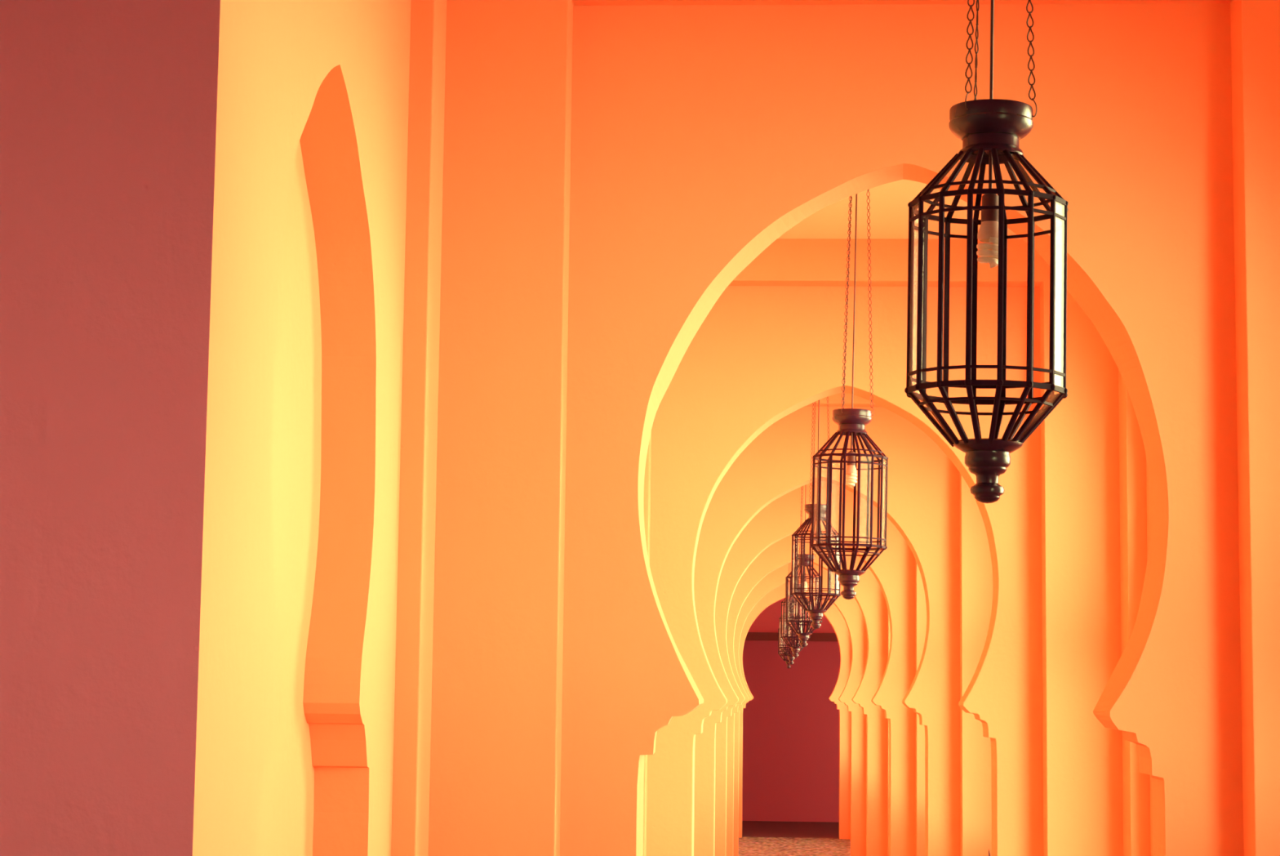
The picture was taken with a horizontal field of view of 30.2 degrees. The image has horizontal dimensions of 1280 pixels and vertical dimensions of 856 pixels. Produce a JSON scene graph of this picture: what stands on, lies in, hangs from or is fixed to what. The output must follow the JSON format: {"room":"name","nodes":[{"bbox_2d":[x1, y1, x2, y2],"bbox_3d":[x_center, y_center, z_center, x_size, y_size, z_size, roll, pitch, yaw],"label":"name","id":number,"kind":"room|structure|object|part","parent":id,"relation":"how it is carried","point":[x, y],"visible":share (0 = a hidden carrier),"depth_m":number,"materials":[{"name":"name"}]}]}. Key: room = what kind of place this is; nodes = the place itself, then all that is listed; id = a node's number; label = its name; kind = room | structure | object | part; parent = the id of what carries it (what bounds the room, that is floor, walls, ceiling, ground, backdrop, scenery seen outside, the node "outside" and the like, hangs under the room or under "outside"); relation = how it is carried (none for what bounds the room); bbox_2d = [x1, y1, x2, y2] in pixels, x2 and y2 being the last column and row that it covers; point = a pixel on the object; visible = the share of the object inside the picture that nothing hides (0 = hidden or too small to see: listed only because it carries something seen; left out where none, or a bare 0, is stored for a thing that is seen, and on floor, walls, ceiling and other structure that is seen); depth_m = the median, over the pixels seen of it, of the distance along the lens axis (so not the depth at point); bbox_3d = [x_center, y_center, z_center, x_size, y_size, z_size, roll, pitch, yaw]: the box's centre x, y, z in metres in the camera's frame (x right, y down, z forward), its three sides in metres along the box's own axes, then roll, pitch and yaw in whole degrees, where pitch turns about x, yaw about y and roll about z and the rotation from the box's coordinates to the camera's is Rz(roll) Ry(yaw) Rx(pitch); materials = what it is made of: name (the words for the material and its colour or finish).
{"room":"arched corridor","nodes":[
{"label":"arched corridor","id":0,"kind":"room"},
{"bbox_2d":[0,0,223,855],"bbox_3d":[-1.500,0.125,3.432,1.836,3.760,0.320,0,-6,3],"label":"wall","id":1,"kind":"structure","parent":0,"point":[110,109],"depth_m":3.25,"materials":[{"name":"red paint"}]},
{"bbox_2d":[195,0,411,855],"bbox_3d":[-0.109,1.702,15.638,0.350,3.380,25.005,0,-6,3],"label":"wall","id":2,"kind":"structure","parent":0,"point":[298,692],"depth_m":4.39,"materials":[{"name":"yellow paint"}]},
{"bbox_2d":[742,595,839,822],"bbox_3d":[2.182,3.328,31.599,9.000,3.760,0.212,0,-6,3],"label":"wall","id":3,"kind":"structure","parent":0,"point":[791,722],"depth_m":31.44,"materials":[{"name":"red paint"}]},
{"bbox_2d":[745,631,837,640],"bbox_3d":[2.182,2.774,31.542,9.000,0.108,0.050,0,-6,3],"label":"trim","id":4,"kind":"structure","parent":3,"relation":"attached to","point":[750,635],"depth_m":31.54,"materials":[{"name":"red"}]},
{"bbox_2d":[737,820,850,855],"bbox_3d":[1.237,3.291,14.050,9.400,0.100,35.150,0,-6,3],"label":"floor","id":5,"kind":"structure","parent":0,"point":[747,846],"depth_m":27.31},
{"bbox_2d":[738,580,851,839],"bbox_3d":[1.788,3.096,27.871,2.179,3.380,0.819,0,-6,3],"label":"wall","id":6,"kind":"structure","parent":0,"point":[833,614],"depth_m":27.74,"materials":[{"name":"brown paint"}]},
{"bbox_2d":[733,560,867,855],"bbox_3d":[1.587,2.671,24.100,2.179,3.380,0.819,0,-6,3],"label":"wall","id":7,"kind":"structure","parent":0,"point":[850,609],"depth_m":23.98,"materials":[{"name":"brown paint"}]},
{"bbox_2d":[725,528,890,855],"bbox_3d":[1.387,2.246,20.329,2.179,3.380,0.819,0,-6,3],"label":"wall","id":8,"kind":"structure","parent":0,"point":[869,597],"depth_m":20.22,"materials":[{"name":"brown paint"}]},
{"bbox_3d":[1.378,2.228,20.168,2.179,3.380,0.130,0,-6,3],"label":"recess frame","id":9,"kind":"part","parent":8,"relation":"part of","materials":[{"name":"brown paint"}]},
{"bbox_2d":[714,480,926,855],"bbox_3d":[1.187,1.821,16.558,2.179,3.380,0.819,0,-6,3],"label":"wall","id":10,"kind":"structure","parent":0,"point":[896,571],"depth_m":16.47,"materials":[{"name":"brown paint"}]},
{"bbox_3d":[1.178,1.802,16.397,2.179,3.380,0.130,0,-6,3],"label":"recess frame","id":11,"kind":"part","parent":10,"relation":"part of","materials":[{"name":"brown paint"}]},
{"bbox_2d":[391,0,1279,855],"bbox_3d":[0.585,0.545,5.246,2.179,3.380,0.819,0,-6,3],"label":"wall","id":12,"kind":"structure","parent":0,"point":[587,180],"depth_m":5.19,"materials":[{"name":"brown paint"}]},
{"bbox_2d":[693,392,992,855],"bbox_3d":[0.986,1.395,12.788,2.179,3.380,0.819,0,-6,3],"label":"wall","id":13,"kind":"structure","parent":0,"point":[931,504],"depth_m":12.72,"materials":[{"name":"brown paint"}]},
{"bbox_3d":[0.977,1.377,12.626,2.179,3.380,0.130,0,-6,3],"label":"recess frame","id":14,"kind":"part","parent":13,"relation":"part of","materials":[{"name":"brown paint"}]},
{"bbox_2d":[643,238,1151,855],"bbox_3d":[0.786,0.970,9.017,2.179,3.380,0.819,0,-6,3],"label":"wall","id":15,"kind":"structure","parent":0,"point":[1067,531],"depth_m":8.93,"materials":[{"name":"brown paint"}]},
{"bbox_2d":[777,179,1022,239],"bbox_3d":[1.106,-0.050,15.771,2.739,0.200,25.005,0,-6,3],"label":"ceiling","id":16,"kind":"structure","parent":0,"point":[888,204],"depth_m":8.57,"materials":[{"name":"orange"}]},
{"bbox_2d":[777,590,799,667],"bbox_3d":[1.635,1.924,26.089,0.230,1.422,0.230,1,-6,-2],"label":"lantern","id":17,"kind":"object","parent":16,"relation":"hanging from","point":[787,660],"visible":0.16,"depth_m":26.01,"materials":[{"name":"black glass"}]},
{"bbox_2d":[778,562,803,664],"bbox_3d":[1.425,1.504,22.318,0.230,1.430,0.230,0,-6,9],"label":"lantern","id":18,"kind":"object","parent":16,"relation":"hanging from","point":[790,656],"visible":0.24,"depth_m":22.25,"materials":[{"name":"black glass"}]},
{"bbox_2d":[780,536,810,657],"bbox_3d":[1.220,1.076,18.548,0.230,1.427,0.230,1,-6,1],"label":"lantern","id":19,"kind":"object","parent":16,"relation":"hanging from","point":[795,649],"visible":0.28,"depth_m":18.46,"materials":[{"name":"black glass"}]},
{"bbox_2d":[784,485,822,646],"bbox_3d":[1.024,0.648,14.777,0.230,1.422,0.230,2,-6,-4],"label":"lantern","id":20,"kind":"object","parent":16,"relation":"hanging from","point":[803,637],"visible":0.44,"depth_m":14.71,"materials":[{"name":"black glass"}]},
{"bbox_3d":[1.009,0.390,14.847,0.009,0.835,0.042,6,-8,-38],"label":"chain","id":21,"kind":"part","parent":20,"relation":"part of","materials":[{"name":"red metal"}]},
{"bbox_3d":[1.010,0.381,14.766,0.009,0.835,0.043,-4,-8,36],"label":"chain","id":22,"kind":"part","parent":20,"relation":"part of","materials":[{"name":"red metal"}]},
{"bbox_2d":[790,396,840,628],"bbox_3d":[0.821,0.220,11.007,0.230,1.416,0.230,0,-6,7],"label":"lantern","id":23,"kind":"object","parent":16,"relation":"hanging from","point":[815,615],"visible":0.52,"depth_m":10.94,"materials":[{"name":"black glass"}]},
{"bbox_3d":[0.801,-0.047,11.000,0.044,0.829,0.009,6,-8,-40],"label":"chain","id":24,"kind":"part","parent":23,"relation":"part of","materials":[{"name":"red metal"}]},
{"bbox_3d":[0.815,-0.038,11.079,0.010,0.829,0.043,4,-7,-29],"label":"chain","id":25,"kind":"part","parent":23,"relation":"part of","materials":[{"name":"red metal"}]},
{"bbox_3d":[0.875,-0.043,11.026,0.041,0.829,0.007,0,-6,7],"label":"chain","id":26,"kind":"part","parent":23,"relation":"part of","materials":[{"name":"black metal"}]},
{"bbox_2d":[809,189,888,599],"bbox_3d":[0.638,-0.196,7.233,0.233,1.434,0.230,-2,-7,24],"label":"hanging lantern","id":27,"kind":"object","parent":16,"relation":"hanging from","point":[851,422],"visible":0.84,"depth_m":7.17,"materials":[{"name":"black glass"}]},
{"bbox_3d":[0.632,-0.464,7.224,0.025,0.846,0.033,1,-6,2],"label":"chain","id":28,"kind":"part","parent":27,"relation":"part of","materials":[{"name":"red metal"}]},
{"bbox_3d":[0.638,-0.454,7.305,0.010,0.846,0.046,7,-9,-43],"label":"chain","id":29,"kind":"part","parent":27,"relation":"part of","materials":[{"name":"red metal"}]},
{"bbox_2d":[846,431,855,465],"bbox_3d":[0.641,0.061,7.205,0.026,0.106,0.026,1,-6,2],"label":"socket","id":30,"kind":"object","parent":27,"relation":"attached to","point":[850,458],"depth_m":7.19,"materials":[{"name":"red plastic"}]},
{"bbox_3d":[0.639,0.158,7.194,0.038,0.043,0.038,1,-6,2],"label":"spiral bulb","id":31,"kind":"part","parent":27,"relation":"part of","materials":[{"name":"beige glass"}]},
{"bbox_3d":[0.639,0.126,7.197,0.036,0.028,0.036,1,-6,2],"label":"bulb","id":32,"kind":"part","parent":27,"relation":"part of","materials":[{"name":"brown plastic"}]},
{"bbox_3d":[0.702,-0.458,7.257,0.027,0.847,0.006,-1,-7,12],"label":"chain","id":33,"kind":"part","parent":27,"relation":"part of","materials":[{"name":"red metal"}]},
{"bbox_2d":[904,0,1068,502],"bbox_3d":[0.503,-0.613,3.459,0.232,1.449,0.230,-3,-8,32],"label":"hanging lantern","id":34,"kind":"object","parent":16,"relation":"hanging from","point":[990,131],"visible":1,"depth_m":3.38,"materials":[{"name":"brown metal"}]},
{"bbox_3d":[0.499,-0.184,3.411,0.221,0.265,0.221,0,-6,10],"label":"glass","id":35,"kind":"part","parent":34,"relation":"part of","materials":[{"name":"clear glass"}]},
{"bbox_3d":[0.489,-0.880,3.453,0.048,0.861,0.008,5,-8,-32],"label":"chain","id":36,"kind":"part","parent":34,"relation":"part of","materials":[{"name":"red metal"}]},
{"bbox_3d":[0.507,-0.871,3.531,0.010,0.861,0.045,5,-8,-32],"label":"chain","id":37,"kind":"part","parent":34,"relation":"part of","materials":[{"name":"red metal"}]},
{"bbox_3d":[0.503,-0.252,3.418,0.038,0.043,0.038,0,-6,10],"label":"spiral bulb","id":38,"kind":"part","parent":34,"relation":"part of","materials":[{"name":"beige glass"}]},
{"bbox_3d":[0.504,-0.283,3.422,0.036,0.028,0.036,0,-6,10],"label":"bulb","id":39,"kind":"part","parent":34,"relation":"part of","materials":[{"name":"brown plastic"}]},
{"bbox_2d":[981,150,998,222],"bbox_3d":[0.506,-0.349,3.429,0.026,0.106,0.026,0,-6,10],"label":"socket","id":40,"kind":"object","parent":34,"relation":"attached to","point":[987,215],"depth_m":3.42,"materials":[{"name":"red plastic"}]},
{"bbox_3d":[0.564,-0.876,3.475,0.029,0.862,0.006,-1,-7,18],"label":"chain","id":41,"kind":"part","parent":34,"relation":"part of","materials":[{"name":"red metal"}]},
{"bbox_2d":[1146,458,1152,855],"bbox_3d":[2.327,1.717,15.507,0.250,3.380,25.005,0,-6,3],"label":"wall","id":42,"kind":"structure","parent":0,"point":[1148,489],"depth_m":8.57,"materials":[{"name":"brown paint"}]}
]}

